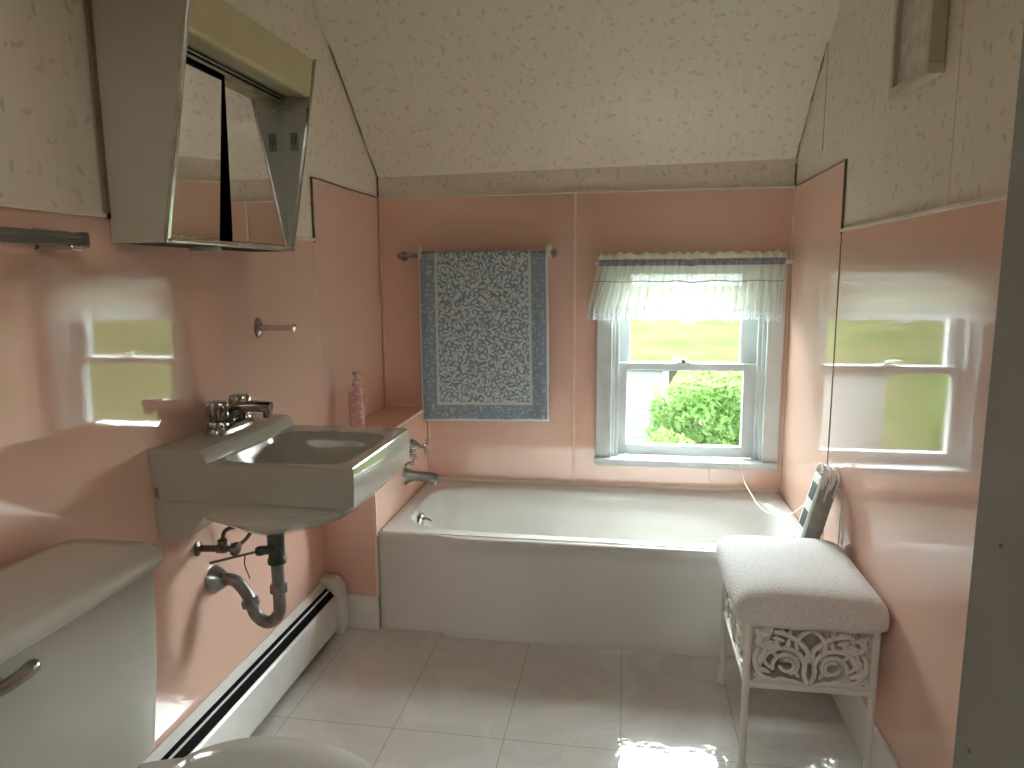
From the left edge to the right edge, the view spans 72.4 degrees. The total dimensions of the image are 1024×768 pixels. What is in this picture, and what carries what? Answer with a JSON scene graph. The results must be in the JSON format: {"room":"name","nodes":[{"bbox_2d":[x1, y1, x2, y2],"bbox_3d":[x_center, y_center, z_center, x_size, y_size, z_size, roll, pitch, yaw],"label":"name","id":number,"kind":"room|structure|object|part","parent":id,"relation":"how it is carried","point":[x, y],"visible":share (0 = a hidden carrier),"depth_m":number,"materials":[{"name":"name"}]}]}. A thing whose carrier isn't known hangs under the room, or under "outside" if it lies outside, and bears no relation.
{"room":"bathroom","nodes":[
{"label":"bathroom","id":0,"kind":"room"},
{"bbox_2d":[0,0,384,750],"bbox_3d":[-0.978,-0.174,1.011,0.126,2.600,4.540,1,9,9],"label":"wall","id":1,"kind":"structure","parent":0,"point":[111,354],"depth_m":1.62,"materials":[{"name":"paper"}]},
{"bbox_2d":[0,227,89,251],"bbox_3d":[-0.866,-0.239,1.114,0.072,0.042,0.438,1,9,9],"label":"towel bar","id":2,"kind":"object","parent":1,"relation":"attached to","point":[44,240],"visible":1,"depth_m":1.24,"materials":[{"name":"grey metal"}]},
{"bbox_3d":[-0.836,-0.267,1.296,0.072,0.042,0.046,1,9,9],"label":"bar post","id":3,"kind":"part","parent":2,"relation":"part of","materials":[{"name":"silver metal"}]},
{"bbox_2d":[84,0,316,252],"bbox_3d":[-0.689,-0.582,1.687,0.226,0.528,0.579,1,9,9],"label":"medicine cabinet","id":4,"kind":"object","parent":1,"relation":"attached to","point":[203,112],"visible":1,"depth_m":1.52,"materials":[{"name":"beige metal"}]},
{"bbox_3d":[-0.733,-0.548,1.418,0.222,0.513,0.006,1,9,9],"label":"panel","id":5,"kind":"part","parent":4,"relation":"part of","materials":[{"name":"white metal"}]},
{"bbox_3d":[-0.698,-0.505,1.538,0.021,0.363,0.222,1,9,9],"label":"mirror door","id":6,"kind":"part","parent":4,"relation":"part of","materials":[{"name":"clear glass"}]},
{"bbox_3d":[-0.676,-0.343,1.727,0.026,0.013,0.554,1,9,9],"label":"sill frame","id":7,"kind":"part","parent":4,"relation":"part of","materials":[{"name":"metal"}]},
{"bbox_2d":[188,0,312,97],"bbox_3d":[-0.635,-0.793,1.651,0.100,0.097,0.552,1,9,9],"label":"diffuser","id":8,"kind":"object","parent":4,"relation":"attached to","point":[221,37],"depth_m":1.62,"materials":[{"name":"beige plastic"}]},
{"bbox_3d":[-0.662,-0.561,1.825,0.004,0.382,0.292,1,9,9],"label":"mirror door","id":9,"kind":"part","parent":4,"relation":"part of","materials":[{"name":"clear glass"}]},
{"bbox_2d":[290,133,298,150],"bbox_3d":[-0.606,-0.674,1.948,0.024,0.048,0.002,1,9,9],"label":"outlet","id":10,"kind":"object","parent":4,"relation":"attached to","point":[294,137],"depth_m":1.95,"materials":[{"name":"grey plastic"}]},
{"bbox_3d":[-0.643,-0.633,1.964,0.222,0.513,0.006,1,9,9],"label":"panel","id":11,"kind":"part","parent":4,"relation":"part of","materials":[{"name":"grey metal"}]},
{"bbox_2d":[142,574,348,762],"bbox_3d":[-0.732,0.882,2.003,0.088,0.208,1.156,1,9,9],"label":"baseboard heater","id":12,"kind":"object","parent":1,"relation":"attached to","point":[236,707],"visible":1,"depth_m":2.04,"materials":[{"name":"white metal"}]},
{"bbox_3d":[-0.722,0.906,1.984,0.010,0.129,1.115,1,9,9],"label":"panel","id":13,"kind":"part","parent":12,"relation":"part of","materials":[{"name":"white metal"}]},
{"bbox_2d":[254,318,296,337],"bbox_3d":[-0.690,-0.165,2.051,0.120,0.060,0.042,1,9,9],"label":"peg","id":14,"kind":"object","parent":1,"relation":"attached to","point":[259,327],"visible":1,"depth_m":2.04,"materials":[{"name":"silver metal"}]},
{"bbox_3d":[-0.743,-0.166,2.060,0.013,0.060,0.042,1,9,9],"label":"plate","id":15,"kind":"part","parent":14,"relation":"part of","materials":[{"name":"silver metal"}]},
{"bbox_2d":[149,393,409,628],"bbox_3d":[-0.555,0.345,1.800,0.488,0.619,0.432,1,9,9],"label":"sink","id":16,"kind":"object","parent":1,"relation":"attached to","point":[266,474],"visible":1,"depth_m":1.64,"materials":[{"name":"white ceramic"}]},
{"bbox_3d":[-0.708,0.441,1.782,0.116,0.015,0.007,-5,10,-28],"label":"lift rod","id":17,"kind":"part","parent":16,"relation":"part of","materials":[{"name":"metal"}]},
{"bbox_3d":[-0.710,0.420,1.784,0.030,0.033,0.047,1,9,9],"label":"valve handle","id":18,"kind":"part","parent":16,"relation":"part of","materials":[{"name":"metal"}]},
{"bbox_2d":[205,393,273,435],"bbox_3d":[-0.687,0.075,1.796,0.145,0.083,0.176,1,9,9],"label":"faucet","id":19,"kind":"object","parent":16,"relation":"on","point":[233,419],"depth_m":1.78,"materials":[{"name":"silver metal"}]},
{"bbox_2d":[149,413,409,539],"bbox_3d":[-0.554,0.251,1.786,0.485,0.266,0.432,1,9,9],"label":"basin","id":20,"kind":"object","parent":16,"relation":"in","point":[275,477],"depth_m":1.61,"materials":[{"name":"white ceramic"}]},
{"bbox_2d":[324,406,428,627],"bbox_3d":[-0.528,0.498,2.869,0.200,0.701,0.694,1,9,9],"label":"wall ledge","id":21,"kind":"object","parent":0,"point":[351,541],"visible":0.41,"depth_m":2.56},
{"bbox_2d":[348,371,365,426],"bbox_3d":[-0.577,0.067,2.612,0.064,0.229,0.042,1,9,9],"label":"soap bottle","id":22,"kind":"object","parent":21,"relation":"on","point":[356,398],"visible":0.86,"depth_m":2.60,"materials":[{"name":"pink plastic"}]},
{"bbox_2d":[347,593,379,629],"bbox_3d":[-0.573,0.833,2.570,0.179,0.130,0.012,1,9,9],"label":"baseboard","id":23,"kind":"structure","parent":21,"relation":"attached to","point":[364,612],"depth_m":2.56,"materials":[{"name":"white paint"}]},
{"bbox_2d":[409,449,416,464],"bbox_3d":[-0.409,0.283,2.731,0.075,0.060,0.060,1,9,9],"label":"handle","id":24,"kind":"object","parent":21,"relation":"attached to","point":[413,456],"visible":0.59,"depth_m":2.72,"materials":[{"name":"silver metal"}]},
{"bbox_2d":[410,439,428,453],"bbox_3d":[-0.382,0.258,2.894,0.075,0.060,0.060,1,9,9],"label":"handle","id":25,"kind":"object","parent":21,"relation":"attached to","point":[414,444],"visible":0.96,"depth_m":2.88,"materials":[{"name":"silver metal"}]},
{"bbox_2d":[403,467,437,484],"bbox_3d":[-0.366,0.373,2.824,0.139,0.076,0.065,1,9,9],"label":"tub spout","id":26,"kind":"object","parent":21,"relation":"attached to","point":[409,475],"visible":1,"depth_m":2.81,"materials":[{"name":"silver metal"}]},
{"bbox_2d":[249,627,862,767],"bbox_3d":[0.079,1.054,1.918,2.521,0.120,2.760,1,9,9],"label":"floor","id":27,"kind":"structure","parent":0,"point":[386,697],"depth_m":2.08,"materials":[{"name":"tile"}]},
{"bbox_2d":[0,538,373,767],"bbox_3d":[-0.544,0.718,1.133,0.708,0.793,0.451,1,9,9],"label":"toilet","id":28,"kind":"object","parent":27,"relation":"on","point":[78,663],"visible":1,"depth_m":1.16,"materials":[{"name":"white ceramic"}]},
{"bbox_3d":[-0.689,0.410,0.962,0.035,0.032,0.077,1,9,9],"label":"flush lever","id":29,"kind":"part","parent":28,"relation":"part of","materials":[{"name":"silver metal"}]},
{"bbox_3d":[-0.784,0.542,1.146,0.206,0.364,0.400,1,9,9],"label":"tank","id":30,"kind":"part","parent":28,"relation":"part of","materials":[{"name":"white ceramic"}]},
{"bbox_3d":[-0.783,0.342,1.115,0.229,0.041,0.451,1,9,9],"label":"tank lid","id":31,"kind":"part","parent":28,"relation":"part of","materials":[{"name":"white ceramic"}]},
{"bbox_3d":[-0.497,0.917,1.156,0.585,0.392,0.372,1,9,9],"label":"bowl","id":32,"kind":"part","parent":28,"relation":"part of","materials":[{"name":"white ceramic"}]},
{"bbox_3d":[-0.415,0.693,1.108,0.445,0.021,0.398,1,9,9],"label":"seat lid","id":33,"kind":"part","parent":28,"relation":"part of","materials":[{"name":"white ceramic"}]},
{"bbox_2d":[378,480,818,664],"bbox_3d":[0.319,0.680,2.743,1.518,0.366,0.707,1,9,9],"label":"bathtub","id":34,"kind":"object","parent":27,"relation":"on","point":[601,567],"visible":0.83,"depth_m":2.48,"materials":[{"name":"white ceramic"}]},
{"bbox_3d":[-0.360,0.543,2.783,0.022,0.068,0.068,1,9,9],"label":"overflow plate","id":35,"kind":"part","parent":34,"relation":"part of","materials":[{"name":"silver metal"}]},
{"bbox_2d":[381,480,797,549],"bbox_3d":[0.323,0.646,2.761,1.518,0.305,0.661,1,9,9],"label":"basin","id":36,"kind":"object","parent":34,"relation":"in","point":[621,516],"depth_m":2.94,"materials":[{"name":"white ceramic"}]},
{"bbox_2d":[756,471,837,672],"bbox_3d":[0.893,0.597,2.211,0.212,0.652,0.070,1,9,9],"label":"leaning board","id":37,"kind":"object","parent":27,"relation":"on","point":[815,512],"visible":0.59,"depth_m":2.15,"materials":[{"name":"grey wood"}]},
{"bbox_2d":[716,535,889,767],"bbox_3d":[0.776,0.729,1.960,0.366,0.499,0.470,1,9,9],"label":"vanity stool","id":38,"kind":"object","parent":27,"relation":"on","point":[808,584],"visible":1,"depth_m":1.76,"materials":[{"name":"white fabric"}]},
{"bbox_3d":[0.661,0.734,2.181,0.026,0.425,0.027,1,9,9],"label":"leg","id":39,"kind":"part","parent":38,"relation":"part of","materials":[{"name":"white paint"}]},
{"bbox_3d":[0.628,0.655,1.969,0.011,0.154,0.370,1,9,9],"label":"scroll panel","id":40,"kind":"part","parent":38,"relation":"part of","materials":[{"name":"white paint"}]},
{"bbox_3d":[0.597,0.794,1.791,0.026,0.425,0.027,1,9,9],"label":"leg","id":41,"kind":"part","parent":38,"relation":"part of","materials":[{"name":"white paint"}]},
{"bbox_3d":[0.778,0.736,1.957,0.314,0.016,0.412,1,9,9],"label":"rail","id":42,"kind":"part","parent":38,"relation":"part of","materials":[{"name":"white paint"}]},
{"bbox_2d":[716,535,889,632],"bbox_3d":[0.774,0.523,1.929,0.366,0.083,0.470,1,9,9],"label":"cushion","id":43,"kind":"object","parent":38,"relation":"on","point":[811,584],"depth_m":1.78,"materials":[{"name":"white fabric"}]},
{"bbox_3d":[0.745,0.688,1.750,0.276,0.154,0.011,1,9,9],"label":"scroll panel","id":44,"kind":"part","parent":38,"relation":"part of","materials":[{"name":"white paint"}]},
{"bbox_3d":[0.776,0.573,1.932,0.314,0.016,0.412,1,9,9],"label":"seat frame","id":45,"kind":"part","parent":38,"relation":"part of","materials":[{"name":"white paint"}]},
{"bbox_3d":[0.959,0.739,2.132,0.026,0.425,0.027,1,9,9],"label":"leg","id":46,"kind":"part","parent":38,"relation":"part of","materials":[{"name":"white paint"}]},
{"bbox_3d":[0.926,0.660,1.921,0.011,0.154,0.370,1,9,9],"label":"scroll panel","id":47,"kind":"part","parent":38,"relation":"part of","materials":[{"name":"white paint"}]},
{"bbox_3d":[0.895,0.799,1.742,0.026,0.425,0.027,1,9,9],"label":"leg","id":48,"kind":"part","parent":38,"relation":"part of","materials":[{"name":"white paint"}]},
{"bbox_2d":[311,0,840,196],"bbox_3d":[-0.083,-0.899,0.725,1.921,0.875,4.490,1,9,9],"label":"ceiling","id":49,"kind":"structure","parent":0,"point":[431,87],"depth_m":2.53,"materials":[{"name":"paper"}]},
{"bbox_2d":[376,158,797,493],"bbox_3d":[0.284,-0.075,3.069,1.961,1.760,0.148,1,9,9],"label":"wall","id":50,"kind":"structure","parent":0,"point":[738,207],"depth_m":2.97,"materials":[{"name":"paint"}]},
{"bbox_2d":[397,248,557,260],"bbox_3d":[-0.153,-0.548,2.966,0.692,0.045,0.066,1,9,9],"label":"towel rail","id":51,"kind":"object","parent":50,"relation":"attached to","point":[403,256],"visible":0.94,"depth_m":2.98,"materials":[{"name":"silver metal"}]},
{"bbox_3d":[-0.474,-0.550,3.019,0.040,0.039,0.066,1,9,9],"label":"rail post","id":52,"kind":"part","parent":51,"relation":"part of","materials":[{"name":"silver metal"}]},
{"bbox_3d":[-0.156,-0.545,2.945,0.668,0.023,0.017,1,9,9],"label":"rail","id":53,"kind":"part","parent":51,"relation":"part of","materials":[{"name":"silver metal"}]},
{"bbox_2d":[418,246,423,258],"bbox_3d":[-0.388,-0.561,2.981,0.021,0.055,0.047,1,9,9],"label":"clip","id":54,"kind":"object","parent":51,"relation":"attached to","point":[420,249],"visible":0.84,"depth_m":2.96,"materials":[{"name":"beige plastic"}]},
{"bbox_2d":[419,250,548,420],"bbox_3d":[-0.118,-0.198,2.990,0.559,0.730,0.047,1,9,9],"label":"bath towel","id":55,"kind":"object","parent":51,"relation":"hanging from","point":[484,315],"visible":1,"depth_m":2.97,"materials":[{"name":"blue fabric"}]},
{"bbox_2d":[545,244,552,256],"bbox_3d":[0.154,-0.552,2.893,0.032,0.055,0.047,1,9,9],"label":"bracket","id":56,"kind":"object","parent":51,"relation":"attached to","point":[548,247],"visible":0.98,"depth_m":2.87,"materials":[{"name":"beige plastic"}]},
{"bbox_3d":[0.169,-0.546,2.913,0.040,0.039,0.066,1,9,9],"label":"rail post","id":57,"kind":"part","parent":51,"relation":"part of","materials":[{"name":"silver metal"}]},
{"bbox_2d":[594,254,787,470],"bbox_3d":[0.738,-0.092,2.980,0.755,0.890,0.210,1,9,9],"label":"window","id":58,"kind":"structure","parent":50,"relation":"in","point":[760,342],"depth_m":2.96,"materials":[{"name":"white paint"}]},
{"bbox_3d":[0.743,0.109,3.006,0.594,0.402,0.035,1,9,9],"label":"sash","id":59,"kind":"part","parent":58,"relation":"part of","materials":[{"name":"white paint"}]},
{"bbox_3d":[0.746,-0.281,2.985,0.594,0.450,0.035,1,9,9],"label":"sash","id":60,"kind":"part","parent":58,"relation":"part of","materials":[{"name":"white paint"}]},
{"bbox_2d":[595,259,793,264],"bbox_3d":[0.726,-0.488,2.821,0.778,0.020,0.041,1,9,9],"label":"curtain rod","id":61,"kind":"object","parent":58,"relation":"attached to","point":[787,260],"visible":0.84,"depth_m":2.75,"materials":[{"name":"white paint"}]},
{"bbox_2d":[587,250,786,323],"bbox_3d":[0.690,-0.387,2.811,0.772,0.292,0.045,1,9,9],"label":"window valance","id":62,"kind":"object","parent":61,"relation":"hanging from","point":[722,282],"visible":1,"depth_m":2.81,"materials":[{"name":"fabric"}]},
{"bbox_3d":[0.690,-0.386,2.812,0.772,0.204,0.043,1,9,9],"label":"sheer panel","id":63,"kind":"part","parent":62,"relation":"part of","materials":[{"name":"white fabric"}]},
{"bbox_2d":[740,463,842,545],"bbox_3d":[0.972,0.351,2.499,0.082,0.314,0.805,0,9,2],"label":"cord","id":64,"kind":"object","parent":58,"relation":"hanging from","point":[825,472],"visible":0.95,"depth_m":2.12,"materials":[{"name":"white plastic"}]},
{"bbox_2d":[780,0,1023,767],"bbox_3d":[0.833,-0.144,0.717,0.126,2.600,4.540,1,9,9],"label":"wall","id":65,"kind":"structure","parent":0,"point":[900,204],"depth_m":1.64,"materials":[{"name":"paper"}]},
{"bbox_2d":[817,631,900,767],"bbox_3d":[0.864,0.994,1.421,0.012,0.138,1.780,1,9,9],"label":"baseboard","id":66,"kind":"structure","parent":65,"relation":"attached to","point":[853,710],"depth_m":1.89,"materials":[{"name":"white paint"}]},
{"bbox_2d":[888,0,949,99],"bbox_3d":[0.910,-0.835,1.561,0.034,0.330,0.230,1,9,9],"label":"picture frame","id":67,"kind":"object","parent":65,"relation":"attached to","point":[919,37],"visible":1,"depth_m":1.56,"materials":[{"name":"white wood"}]},
{"bbox_2d":[897,0,928,84],"bbox_3d":[0.907,-0.835,1.561,0.004,0.286,0.186,1,9,9],"label":"print","id":68,"kind":"object","parent":67,"relation":"attached to","point":[912,15],"depth_m":1.59},
{"bbox_3d":[-0.141,0.031,0.458,1.921,2.350,0.130,1,9,9],"label":"wall","id":69,"kind":"structure","parent":0,"visible":0},
{"bbox_2d":[952,28,1023,767],"bbox_3d":[-0.238,0.144,0.484,1.266,2.120,0.165,1,9,9],"label":"door","id":70,"kind":"structure","parent":69,"relation":"in","point":[990,716],"depth_m":0.44,"materials":[{"name":"grey paint"}]},
{"label":"outside","id":71,"kind":"structure","parent":0,"visible":0},
{"bbox_2d":[630,309,741,436],"bbox_3d":[27.950,-5.486,53.478,160.000,2.715,107.800,1,9,9],"label":"ground","id":72,"kind":"structure","parent":71,"point":[707,341],"depth_m":35.52,"materials":[{"name":"green plant"}]},
{"bbox_2d":[626,370,676,442],"bbox_3d":[1.235,0.541,17.012,5.150,2.500,3.950,1,9,9],"label":"garden shed","id":73,"kind":"object","parent":72,"relation":"on","point":[640,383],"visible":0.17,"depth_m":14.96,"materials":[{"name":"white paint"}]},
{"bbox_2d":[643,425,694,443],"bbox_3d":[2.360,1.572,11.316,1.758,1.813,1.251,1,9,9],"label":"bush","id":74,"kind":"object","parent":72,"relation":"on","point":[671,439],"visible":0.02,"depth_m":11.19,"materials":[{"name":"green plant"}]},
{"bbox_2d":[644,371,741,445],"bbox_3d":[3.874,0.905,12.980,2.827,2.501,2.214,1,9,9],"label":"bush","id":75,"kind":"object","parent":72,"relation":"on","point":[725,400],"visible":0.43,"depth_m":12.56,"materials":[{"name":"green plant"}]}
]}

